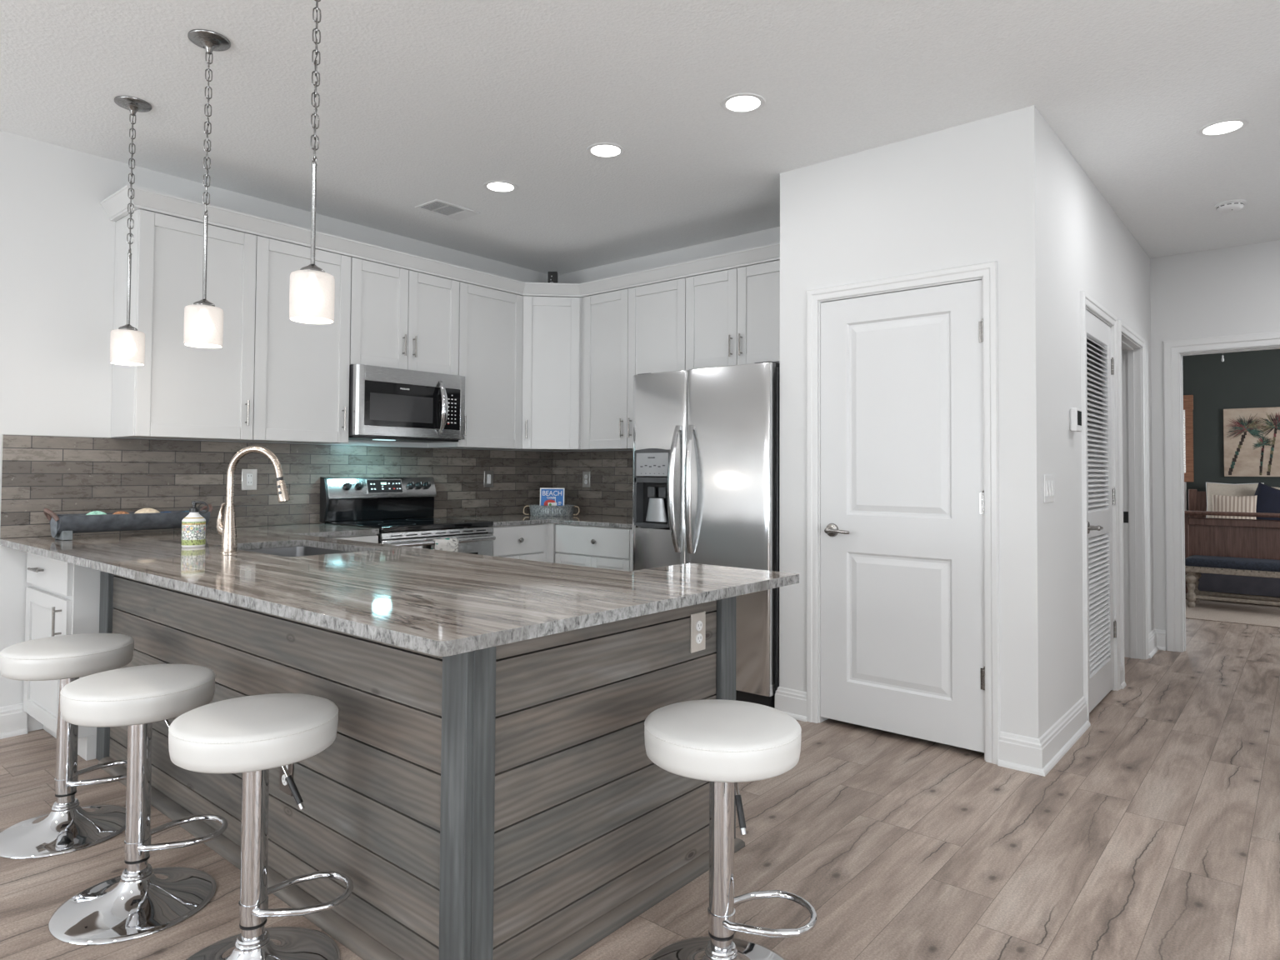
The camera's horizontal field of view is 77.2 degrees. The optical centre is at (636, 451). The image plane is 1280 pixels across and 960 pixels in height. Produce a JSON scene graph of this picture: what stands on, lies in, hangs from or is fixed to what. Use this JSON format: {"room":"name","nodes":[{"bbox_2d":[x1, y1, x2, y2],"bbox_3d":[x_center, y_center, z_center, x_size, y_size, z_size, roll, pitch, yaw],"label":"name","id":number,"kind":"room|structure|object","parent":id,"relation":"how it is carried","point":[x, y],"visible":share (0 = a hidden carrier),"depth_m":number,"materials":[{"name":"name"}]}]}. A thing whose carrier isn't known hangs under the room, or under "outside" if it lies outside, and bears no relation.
{"room":"kitchen","nodes":[
{"label":"kitchen","id":0,"kind":"room"},
{"bbox_2d":[0,130,547,731],"bbox_3d":[-3.455,-0.101,3.025,0.120,2.740,8.792,-1,-2,40],"label":"wall","id":1,"kind":"structure","parent":0,"point":[57,238],"depth_m":3.81,"materials":[{"name":"paint"}]},
{"bbox_2d":[0,703,27,739],"bbox_3d":[-4.477,1.160,1.676,0.030,0.136,5.233,-1,-2,40],"label":"baseboard","id":2,"kind":"structure","parent":1,"relation":"attached to","point":[13,720],"depth_m":3.63,"materials":[{"name":"paint"}]},
{"bbox_2d":[110,209,350,444],"bbox_3d":[-2.097,-0.591,4.265,0.362,1.070,1.086,-1,-2,40],"label":"upper cabinet","id":3,"kind":"object","parent":1,"relation":"attached to","point":[273,377],"visible":0.99,"depth_m":4.08,"materials":[{"name":"paint"}]},
{"bbox_2d":[100,185,779,297],"bbox_3d":[-0.924,-1.147,4.790,3.690,0.082,1.558,1,-2,-12],"label":"crown molding","id":4,"kind":"structure","parent":3,"relation":"attached to","point":[115,206],"depth_m":4.70,"materials":[{"name":"paint"}]},
{"bbox_2d":[0,435,552,538],"bbox_3d":[-1.758,0.201,4.927,0.009,0.468,3.425,-1,-2,40],"label":"tiled wall","id":5,"kind":"structure","parent":1,"relation":"attached to","point":[62,475],"depth_m":4.33,"materials":[{"name":"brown tile"}]},
{"bbox_2d":[0,434,3,529],"bbox_3d":[-2.865,0.159,3.618,0.010,0.471,0.004,-1,-2,40],"label":"trim","id":6,"kind":"structure","parent":5,"relation":"attached to","point":[2,434],"depth_m":3.62,"materials":[{"name":"wood"}]},
{"bbox_2d":[3,434,111,438],"bbox_3d":[-2.724,-0.070,3.788,0.010,0.003,0.427,-1,-2,40],"label":"trim","id":7,"kind":"structure","parent":5,"relation":"attached to","point":[3,434],"depth_m":3.78,"materials":[{"name":"tile"}]},
{"bbox_2d":[241,469,257,489],"bbox_3d":[-2.147,0.159,4.454,0.009,0.118,0.084,-1,-2,40],"label":"power outlet","id":8,"kind":"object","parent":5,"relation":"attached to","point":[249,477],"visible":1,"depth_m":4.45,"materials":[{"name":"plastic"}]},
{"bbox_2d":[246,473,252,485],"bbox_3d":[-2.145,0.159,4.453,0.004,0.066,0.033,-1,-2,40],"label":"socket","id":9,"kind":"object","parent":8,"relation":"attached to","point":[249,476],"depth_m":4.45,"materials":[{"name":"white plastic"}]},
{"bbox_2d":[484,470,493,487],"bbox_3d":[-1.055,0.202,5.745,0.009,0.118,0.084,-1,-2,40],"label":"light switch","id":10,"kind":"object","parent":5,"relation":"attached to","point":[488,475],"visible":1,"depth_m":5.74,"materials":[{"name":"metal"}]},
{"bbox_2d":[349,257,459,375],"bbox_3d":[-1.499,-0.794,4.977,0.362,0.620,0.760,-1,-2,40],"label":"upper cabinet","id":11,"kind":"object","parent":1,"relation":"attached to","point":[401,318],"visible":0.7,"depth_m":4.85,"materials":[{"name":"paint"}]},
{"bbox_2d":[348,364,464,442],"bbox_3d":[-1.462,-0.273,4.931,0.458,0.421,0.758,-1,-2,40],"label":"microwave oven","id":12,"kind":"object","parent":11,"relation":"attached to","point":[387,404],"visible":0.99,"depth_m":4.79,"materials":[{"name":"metal"}]},
{"bbox_2d":[427,281,523,449],"bbox_3d":[-1.078,-0.554,5.471,0.362,1.070,0.545,-1,-2,40],"label":"upper cabinet","id":13,"kind":"object","parent":1,"relation":"attached to","point":[491,321],"visible":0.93,"depth_m":5.38,"materials":[{"name":"paint"}]},
{"bbox_2d":[494,295,608,451],"bbox_3d":[-0.615,-0.542,5.832,0.604,1.070,0.618,-1,-2,40],"label":"upper cabinet","id":14,"kind":"object","parent":1,"relation":"attached to","point":[552,332],"visible":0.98,"depth_m":5.61,"materials":[{"name":"paint"}]},
{"bbox_2d":[547,271,558,283],"bbox_3d":[-0.608,-1.189,5.848,0.068,0.225,0.062,0,-1,0],"label":"speaker","id":15,"kind":"object","parent":14,"relation":"on","point":[552,277],"visible":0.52,"depth_m":5.82},
{"bbox_2d":[0,0,1279,274],"bbox_3d":[1.765,-1.484,3.302,7.770,0.100,15.890,-1,-2,40],"label":"ceiling","id":16,"kind":"structure","parent":0,"point":[422,102],"depth_m":3.29,"materials":[{"name":"white paint"}]},
{"bbox_2d":[110,95,151,365],"bbox_3d":[-2.108,-0.908,3.344,0.135,1.094,0.135,-1,-2,40],"label":"pendant light","id":17,"kind":"object","parent":16,"relation":"hanging from","point":[127,343],"visible":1,"depth_m":3.32,"materials":[{"name":"white glass"}]},
{"bbox_2d":[183,29,230,348],"bbox_3d":[-1.522,-0.918,2.841,0.135,1.094,0.135,-1,-2,40],"label":"pendant light","id":18,"kind":"object","parent":16,"relation":"hanging from","point":[203,321],"visible":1,"depth_m":2.82,"materials":[{"name":"white glass"}]},
{"bbox_2d":[289,0,334,324],"bbox_3d":[-0.941,-0.927,2.351,0.135,1.094,0.135,-1,-2,40],"label":"pendant light","id":19,"kind":"object","parent":16,"relation":"hanging from","point":[312,290],"visible":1,"depth_m":2.31,"materials":[{"name":"white glass"}]},
{"bbox_2d":[415,199,480,220],"bbox_3d":[-1.102,-1.411,4.703,0.210,0.006,0.310,-1,-2,40],"label":"ceiling vent","id":20,"kind":"object","parent":16,"relation":"in","point":[438,207],"visible":1,"depth_m":4.70,"materials":[{"name":"white plastic"}]},
{"bbox_2d":[483,180,518,193],"bbox_3d":[-0.729,-1.419,4.315,0.185,0.005,0.185,-1,-2,40],"label":"recessed light","id":21,"kind":"object","parent":16,"relation":"in","point":[497,186],"visible":1,"depth_m":4.31,"materials":[{"name":"white plastic"}]},
{"bbox_2d":[586,142,624,158],"bbox_3d":[-0.145,-1.429,3.822,0.185,0.005,0.185,-1,-2,40],"label":"recessed light","id":22,"kind":"object","parent":16,"relation":"in","point":[601,150],"visible":1,"depth_m":3.82,"materials":[{"name":"white plastic"}]},
{"bbox_2d":[720,92,765,113],"bbox_3d":[0.443,-1.438,3.325,0.185,0.005,0.185,-1,-2,40],"label":"recessed light","id":23,"kind":"object","parent":16,"relation":"in","point":[743,102],"visible":1,"depth_m":3.32,"materials":[{"name":"white plastic"}]},
{"bbox_2d":[1196,118,1249,136],"bbox_3d":[2.579,-1.420,3.530,0.185,0.005,0.185,-1,-2,40],"label":"recessed light","id":24,"kind":"object","parent":16,"relation":"in","point":[1225,127],"visible":1,"depth_m":3.52,"materials":[{"name":"white plastic"}]},
{"bbox_2d":[1214,199,1245,213],"bbox_3d":[3.341,-1.370,4.514,0.144,0.045,0.144,-1,-2,40],"label":"smoke detector","id":25,"kind":"object","parent":16,"relation":"attached to","point":[1229,206],"visible":1,"depth_m":4.48,"materials":[{"name":"white plastic"}]},
{"bbox_2d":[0,618,1279,959],"bbox_3d":[1.748,1.355,3.228,7.770,0.100,15.890,-1,-2,40],"label":"floor","id":26,"kind":"structure","parent":0,"point":[1156,835],"depth_m":2.58,"materials":[{"name":"wood"}]},
{"bbox_2d":[23,552,99,760],"bbox_3d":[-2.392,0.860,3.680,0.630,0.864,0.603,-1,-2,40],"label":"base cabinet","id":27,"kind":"object","parent":26,"relation":"on","point":[62,597],"visible":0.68,"depth_m":3.38,"materials":[{"name":"paint"}]},
{"bbox_2d":[0,633,134,859],"bbox_3d":[-1.901,0.954,2.692,0.407,0.631,0.394,1,-2,-11],"label":"bar stool","id":28,"kind":"object","parent":26,"relation":"on","point":[70,827],"visible":0.94,"depth_m":2.64,"materials":[{"name":"leather"}]},
{"bbox_2d":[48,664,228,944],"bbox_3d":[-1.384,0.946,2.244,0.407,0.631,0.394,1,-2,-9],"label":"bar stool","id":29,"kind":"object","parent":26,"relation":"on","point":[144,900],"visible":0.98,"depth_m":2.20,"materials":[{"name":"metal"}]},
{"bbox_2d":[168,693,353,959],"bbox_3d":[-0.904,0.941,1.937,0.427,0.631,0.397,1,-2,-28],"label":"bar stool","id":30,"kind":"object","parent":26,"relation":"on","point":[252,736],"visible":1,"depth_m":1.90,"materials":[{"name":"leather"}]},
{"bbox_2d":[330,534,378,543],"bbox_3d":[-1.776,0.881,4.364,0.672,0.864,0.452,-1,-2,40],"label":"base cabinet","id":31,"kind":"object","parent":26,"relation":"on","point":[373,537],"visible":0.02,"depth_m":4.28,"materials":[{"name":"paint"}]},
{"bbox_2d":[319,476,495,555],"bbox_3d":[-1.361,0.733,4.829,0.718,1.150,0.779,-1,-2,40],"label":"range","id":32,"kind":"object","parent":26,"relation":"on","point":[350,500],"visible":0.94,"depth_m":4.86,"materials":[{"name":"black metal"}]},
{"bbox_2d":[370,482,400,489],"bbox_3d":[-1.573,0.221,5.042,0.013,0.040,0.212,-1,-2,40],"label":"print","id":33,"kind":"object","parent":32,"relation":"attached to","point":[373,486],"depth_m":5.04,"materials":[{"name":"white"}]},
{"bbox_2d":[324,517,493,532],"bbox_3d":[-1.361,0.441,4.840,0.612,0.030,0.775,-1,-2,40],"label":"cooktop","id":34,"kind":"object","parent":32,"relation":"in","point":[386,524],"depth_m":4.74,"materials":[{"name":"black glass"}]},
{"bbox_2d":[376,525,495,555],"bbox_3d":[-1.359,0.882,4.825,0.713,0.852,0.767,-1,-2,40],"label":"oven","id":35,"kind":"object","parent":32,"relation":"in","point":[472,539],"depth_m":4.66,"materials":[{"name":"silver metal"}]},
{"bbox_2d":[430,537,458,552],"bbox_3d":[-1.097,0.612,4.603,0.044,0.218,0.163,-1,-2,40],"label":"dish towel","id":36,"kind":"object","parent":32,"relation":"hanging from","point":[444,544],"visible":0.27,"depth_m":4.59,"materials":[{"name":"white fabric"}]},
{"bbox_2d":[95,570,744,959],"bbox_3d":[-0.954,0.850,2.975,2.473,0.863,1.134,-1,-2,40],"label":"kitchen island","id":37,"kind":"object","parent":26,"relation":"on","point":[505,802],"visible":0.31,"depth_m":2.10,"materials":[{"name":"grey wood"}]},
{"bbox_2d":[279,763,293,796],"bbox_3d":[-1.019,0.936,2.333,0.074,0.118,0.009,-1,-2,40],"label":"power outlet","id":38,"kind":"object","parent":37,"relation":"attached to","point":[283,787],"visible":0.39,"depth_m":2.33,"materials":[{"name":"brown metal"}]},
{"bbox_2d":[0,523,799,656],"bbox_3d":[-1.125,0.407,3.130,3.289,0.028,1.520,-1,-2,40],"label":"countertop","id":39,"kind":"structure","parent":37,"relation":"on","point":[437,602],"depth_m":2.29,"materials":[{"name":"grey stone"}]},
{"bbox_2d":[43,504,213,539],"bbox_3d":[-2.378,0.330,3.796,0.179,0.142,0.706,-1,-2,40],"label":"tray","id":40,"kind":"object","parent":39,"relation":"on","point":[62,527],"visible":0.7,"depth_m":3.67,"materials":[{"name":"grey wood"}]},
{"bbox_2d":[85,510,106,514],"bbox_3d":[-2.478,0.295,3.678,0.070,0.041,0.102,0,-2,23],"label":"seashell","id":41,"kind":"object","parent":40,"relation":"on","point":[94,512],"visible":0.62,"depth_m":3.66,"materials":[{"name":"teal"}]},
{"bbox_2d":[112,511,128,514],"bbox_3d":[-2.412,0.299,3.757,0.084,0.033,0.062,1,-2,-24],"label":"seashell","id":42,"kind":"object","parent":40,"relation":"on","point":[117,512],"visible":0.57,"depth_m":3.74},
{"bbox_2d":[134,508,159,513],"bbox_3d":[-2.339,0.296,3.841,0.120,0.046,0.084,1,-2,-23],"label":"seashell","id":43,"kind":"object","parent":40,"relation":"on","point":[143,510],"visible":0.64,"depth_m":3.82,"materials":[{"name":"beige"}]},
{"bbox_2d":[181,500,209,547],"bbox_3d":[-1.806,0.298,3.280,0.097,0.189,0.087,-1,-2,40],"label":"soap bottle","id":44,"kind":"object","parent":39,"relation":"on","point":[193,526],"visible":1,"depth_m":3.25,"materials":[{"name":"multicoloured ceramic"}]},
{"bbox_2d":[216,445,289,554],"bbox_3d":[-1.455,0.184,3.041,0.297,0.409,0.062,0,-1,5],"label":"kitchen faucet","id":45,"kind":"object","parent":39,"relation":"on","point":[226,527],"visible":1,"depth_m":3.03,"materials":[{"name":"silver metal"}]},
{"bbox_2d":[243,545,350,556],"bbox_3d":[-1.393,0.534,3.284,0.730,0.219,0.450,-1,-2,40],"label":"sink","id":46,"kind":"object","parent":39,"relation":"in","point":[297,551],"visible":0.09,"depth_m":3.59,"materials":[{"name":"silver metal"}]},
{"bbox_2d":[690,611,705,653],"bbox_3d":[0.193,0.559,2.479,0.009,0.118,0.074,-1,-2,40],"label":"power outlet","id":47,"kind":"object","parent":37,"relation":"attached to","point":[697,642],"visible":1,"depth_m":2.47,"materials":[{"name":"white plastic"}]},
{"bbox_2d":[695,620,702,630],"bbox_3d":[0.194,0.540,2.478,0.004,0.031,0.031,-1,-2,40],"label":"socket","id":48,"kind":"object","parent":47,"relation":"attached to","point":[698,623],"depth_m":2.48,"materials":[{"name":"white plastic"}]},
{"bbox_2d":[695,633,702,643],"bbox_3d":[0.194,0.579,2.477,0.004,0.031,0.031,-1,-2,40],"label":"socket","id":49,"kind":"object","parent":47,"relation":"attached to","point":[698,636],"depth_m":2.48,"materials":[{"name":"white plastic"}]},
{"bbox_2d":[489,523,555,563],"bbox_3d":[-0.956,0.911,5.328,0.680,0.864,0.495,-1,-2,40],"label":"base cabinet","id":50,"kind":"object","parent":26,"relation":"on","point":[532,542],"visible":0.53,"depth_m":5.17,"materials":[{"name":"paint"}]},
{"bbox_2d":[555,524,632,571],"bbox_3d":[-0.031,0.914,5.247,0.800,0.864,0.682,-1,-2,40],"label":"base cabinet","id":51,"kind":"object","parent":26,"relation":"on","point":[585,546],"visible":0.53,"depth_m":5.04,"materials":[{"name":"paint"}]},
{"bbox_2d":[445,513,640,529],"bbox_3d":[-0.441,0.468,5.319,1.507,0.028,1.129,-1,-2,40],"label":"countertop","id":52,"kind":"structure","parent":51,"relation":"on","point":[593,520],"depth_m":5.28,"materials":[{"name":"grey stone"}]},
{"bbox_2d":[523,504,579,515],"bbox_3d":[-0.606,0.426,5.759,0.405,0.075,0.196,0,-1,0],"label":"basket","id":53,"kind":"object","parent":52,"relation":"on","point":[535,510],"visible":0.98,"depth_m":5.68,"materials":[{"name":"metal"}]},
{"bbox_2d":[540,487,564,505],"bbox_3d":[-0.606,0.356,5.778,0.176,0.179,0.042,0,-1,0],"label":"book","id":54,"kind":"object","parent":53,"relation":"in","point":[548,497],"visible":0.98,"depth_m":5.77,"materials":[{"name":"blue paper"}]},
{"bbox_2d":[632,360,779,708],"bbox_3d":[0.556,0.440,4.590,0.920,1.763,0.893,-1,-2,40],"label":"refrigerator","id":55,"kind":"object","parent":26,"relation":"on","point":[706,442],"visible":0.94,"depth_m":4.21,"materials":[{"name":"silver metal"}]},
{"bbox_2d":[640,465,664,474],"bbox_3d":[0.091,0.103,4.495,0.178,0.049,0.001,-1,-2,40],"label":"control panel","id":56,"kind":"object","parent":55,"relation":"attached to","point":[644,469],"depth_m":4.50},
{"bbox_2d":[644,699,817,959],"bbox_3d":[0.217,0.946,1.899,0.427,0.631,0.397,0,-1,-6],"label":"bar stool","id":57,"kind":"object","parent":26,"relation":"on","point":[724,743],"visible":1,"depth_m":1.86,"materials":[{"name":"leather"}]},
{"bbox_2d":[1185,590,1279,628],"bbox_3d":[6.023,1.429,7.177,2.900,0.006,2.400,-1,-2,40],"label":"area rug","id":58,"kind":"object","parent":26,"relation":"on","point":[1263,615],"visible":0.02,"depth_m":7.03,"materials":[{"name":"beige carpet"}]},
{"bbox_2d":[1184,489,1279,599],"bbox_3d":[6.538,0.936,8.052,1.830,1.045,2.062,-1,-2,40],"label":"bed","id":59,"kind":"object","parent":58,"relation":"on","point":[1247,538],"visible":0.45,"depth_m":7.55,"materials":[{"name":"brown wood"}]},
{"bbox_2d":[1211,494,1257,519],"bbox_3d":[6.553,0.677,8.795,0.400,0.389,0.138,-1,-2,40],"label":"lumbar pillow","id":60,"kind":"object","parent":59,"relation":"on","point":[1220,503],"visible":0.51,"depth_m":8.78,"materials":[{"name":"beige fabric"}]},
{"bbox_2d":[1205,482,1264,518],"bbox_3d":[6.720,0.622,9.016,0.527,0.535,0.181,-1,-2,40],"label":"bed pillow","id":61,"kind":"object","parent":59,"relation":"on","point":[1214,488],"visible":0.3,"depth_m":9.06,"materials":[{"name":"fabric"}]},
{"bbox_2d":[1254,482,1279,519],"bbox_3d":[6.888,0.619,8.658,0.565,0.560,0.163,-1,-2,37],"label":"velvet pillow","id":62,"kind":"object","parent":59,"relation":"on","point":[1267,497],"visible":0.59,"depth_m":8.65,"materials":[{"name":"blue fabric"}]},
{"bbox_2d":[1185,555,1279,607],"bbox_3d":[5.597,1.195,7.072,1.258,0.451,0.428,-1,-2,40],"label":"upholstered bench","id":63,"kind":"object","parent":58,"relation":"on","point":[1194,564],"visible":0.97,"depth_m":7.17,"materials":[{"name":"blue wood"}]},
{"bbox_2d":[1185,555,1279,571],"bbox_3d":[5.598,1.006,7.077,1.258,0.073,0.428,-1,-2,40],"label":"cushion","id":64,"kind":"object","parent":63,"relation":"on","point":[1216,563],"depth_m":7.13,"materials":[{"name":"blue fabric"}]},
{"bbox_2d":[555,226,779,553],"bbox_3d":[0.279,-0.014,5.544,2.330,2.740,0.120,-1,-2,40],"label":"wall","id":65,"kind":"structure","parent":0,"point":[771,236],"depth_m":5.52,"materials":[{"name":"paint"}]},
{"bbox_2d":[552,450,632,516],"bbox_3d":[-0.062,0.232,5.740,1.531,0.468,0.009,-1,-2,40],"label":"tiled wall","id":66,"kind":"structure","parent":65,"relation":"attached to","point":[610,491],"depth_m":5.92,"materials":[{"name":"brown tile"}]},
{"bbox_2d":[582,471,589,487],"bbox_3d":[-0.373,0.212,5.992,0.078,0.118,0.009,-1,-2,40],"label":"power outlet","id":67,"kind":"object","parent":66,"relation":"attached to","point":[586,475],"visible":1,"depth_m":5.99,"materials":[{"name":"plastic"}]},
{"bbox_2d":[580,278,685,450],"bbox_3d":[0.048,-0.548,5.439,0.924,1.070,0.362,-1,-2,40],"label":"upper cabinet","id":68,"kind":"object","parent":65,"relation":"attached to","point":[626,333],"visible":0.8,"depth_m":5.37,"materials":[{"name":"paint"}]},
{"bbox_2d":[685,260,779,369],"bbox_3d":[0.760,-0.799,4.845,0.932,0.590,0.362,-1,-2,40],"label":"upper cabinet","id":69,"kind":"object","parent":65,"relation":"attached to","point":[732,316],"visible":0.57,"depth_m":4.80,"materials":[{"name":"paint"}]},
{"bbox_2d":[779,105,1045,760],"bbox_3d":[1.475,-0.046,4.023,1.199,2.740,0.900,-1,-2,40],"label":"wall","id":70,"kind":"structure","parent":0,"point":[970,193],"depth_m":3.52,"materials":[{"name":"paint"}]},
{"bbox_2d":[775,686,806,721],"bbox_3d":[0.857,1.254,4.092,0.194,0.136,0.330,-1,-2,40],"label":"baseboard","id":71,"kind":"structure","parent":70,"relation":"attached to","point":[792,702],"depth_m":3.97,"materials":[{"name":"paint"}]},
{"bbox_2d":[820,280,984,752],"bbox_3d":[1.181,0.275,3.660,0.782,2.015,0.099,-1,-2,40],"label":"door","id":72,"kind":"structure","parent":70,"relation":"in","point":[902,495],"depth_m":3.65,"materials":[{"name":"paint"}]},
{"bbox_2d":[806,260,999,764],"bbox_3d":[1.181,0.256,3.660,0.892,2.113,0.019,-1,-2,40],"label":"trim","id":73,"kind":"structure","parent":70,"relation":"attached to","point":[988,271],"depth_m":3.44,"materials":[{"name":"paint"}]},
{"bbox_2d":[1086,338,1088,446],"bbox_3d":[2.247,0.153,4.980,1.000,2.400,0.012,-1,-2,40],"label":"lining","id":74,"kind":"object","parent":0,"point":[1087,338],"depth_m":4.67,"materials":[{"name":"white wood"}]},
{"bbox_2d":[1041,115,1154,731],"bbox_3d":[2.624,-0.026,4.546,0.120,2.740,2.944,-1,-2,40],"label":"wall","id":75,"kind":"structure","parent":0,"point":[1087,247],"depth_m":3.74,"materials":[{"name":"paint"}]},
{"bbox_2d":[997,696,1090,776],"bbox_3d":[1.847,1.248,3.602,0.180,0.136,0.858,-1,-2,40],"label":"baseboard","id":76,"kind":"structure","parent":75,"relation":"attached to","point":[1039,756],"depth_m":3.33,"materials":[{"name":"paint"}]},
{"bbox_2d":[1043,475,1054,502],"bbox_3d":[1.766,0.160,3.424,0.013,0.118,0.165,-1,-2,40],"label":"light switch","id":77,"kind":"object","parent":75,"relation":"attached to","point":[1048,480],"visible":1,"depth_m":3.41,"materials":[{"name":"white plastic"}]},
{"bbox_2d":[1069,407,1081,431],"bbox_3d":[2.061,-0.145,3.763,0.033,0.108,0.110,-1,-2,40],"label":"thermostat","id":78,"kind":"object","parent":75,"relation":"attached to","point":[1075,414],"visible":1,"depth_m":3.73,"materials":[{"name":"white plastic"}]},
{"bbox_2d":[1080,290,1120,720],"bbox_3d":[2.461,0.279,4.239,0.019,2.113,0.860,-1,-2,40],"label":"trim","id":79,"kind":"structure","parent":75,"relation":"attached to","point":[1086,300],"depth_m":4.03,"materials":[{"name":"paint"}]},
{"bbox_2d":[1085,307,1114,690],"bbox_3d":[2.407,0.310,4.283,0.120,2.052,0.738,-1,-2,40],"label":"trim","id":80,"kind":"structure","parent":75,"relation":"attached to","point":[1092,343],"depth_m":4.59,"materials":[{"name":"paint"}]},
{"bbox_2d":[1085,310,1116,712],"bbox_3d":[2.465,0.303,4.241,0.097,2.025,0.740,-1,-2,40],"label":"door","id":81,"kind":"structure","parent":75,"relation":"in","point":[1101,494],"depth_m":4.30,"materials":[{"name":"paint"}]},
{"bbox_2d":[1120,661,1126,689],"bbox_3d":[2.770,1.278,4.578,0.030,0.136,0.101,-1,-2,40],"label":"baseboard","id":82,"kind":"structure","parent":75,"relation":"attached to","point":[1123,684],"depth_m":4.58,"materials":[{"name":"paint"}]},
{"bbox_2d":[1123,511,1128,523],"bbox_3d":[3.262,0.441,5.345,0.028,0.075,0.002,-1,-2,40],"label":"strike plate","id":83,"kind":"object","parent":75,"relation":"attached to","point":[1125,513],"visible":1,"depth_m":5.34,"materials":[{"name":"black metal"}]},
{"bbox_2d":[1121,334,1144,659],"bbox_3d":[3.041,0.333,5.032,0.120,2.052,0.775,-1,-2,40],"label":"door","id":84,"kind":"structure","parent":75,"relation":"attached to","point":[1131,352],"depth_m":5.32,"materials":[{"name":"paint"}]},
{"bbox_2d":[1117,320,1149,681],"bbox_3d":[3.094,0.302,4.988,0.019,2.113,0.897,-1,-2,40],"label":"trim","id":85,"kind":"structure","parent":75,"relation":"attached to","point":[1122,328],"depth_m":5.01,"materials":[{"name":"paint"}]},
{"bbox_2d":[1148,629,1165,658],"bbox_3d":[3.519,1.305,5.432,0.070,0.136,0.374,-1,-2,40],"label":"baseboard","id":86,"kind":"structure","parent":75,"relation":"attached to","point":[1157,637],"depth_m":5.54,"materials":[{"name":"paint"}]},
{"bbox_2d":[1150,240,1279,651],"bbox_3d":[4.285,-0.001,5.148,5.340,2.740,0.120,-1,-2,40],"label":"wall","id":87,"kind":"structure","parent":0,"point":[1235,290],"depth_m":5.49,"materials":[{"name":"paint"}]},
{"bbox_2d":[1162,330,1279,652],"bbox_3d":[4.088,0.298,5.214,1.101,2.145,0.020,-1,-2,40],"label":"trim","id":88,"kind":"structure","parent":87,"relation":"attached to","point":[1172,348],"depth_m":5.53,"materials":[{"name":"paint"}]},
{"bbox_2d":[1182,349,1279,510],"bbox_3d":[7.393,0.113,8.823,5.340,2.740,0.120,-1,-2,40],"label":"wall","id":89,"kind":"structure","parent":0,"point":[1248,379],"depth_m":9.29,"materials":[{"name":"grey paint"}]},
{"bbox_2d":[1184,481,1186,510],"bbox_3d":[6.181,0.126,9.798,0.890,1.350,0.075,-1,-2,40],"label":"window","id":90,"kind":"structure","parent":89,"relation":"in","point":[1185,482],"depth_m":9.48,"materials":[{"name":"paint"}]},
{"bbox_2d":[1183,395,1193,481],"bbox_3d":[6.146,-0.141,9.738,1.020,1.020,0.045,-1,-2,40],"label":"window shade","id":91,"kind":"object","parent":89,"relation":"attached to","point":[1187,399],"visible":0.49,"depth_m":9.44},
{"bbox_2d":[1223,406,1279,476],"bbox_3d":[7.163,-0.101,8.919,1.020,0.775,0.038,-1,-2,40],"label":"painting","id":92,"kind":"object","parent":89,"relation":"attached to","point":[1251,436],"visible":1,"depth_m":9.07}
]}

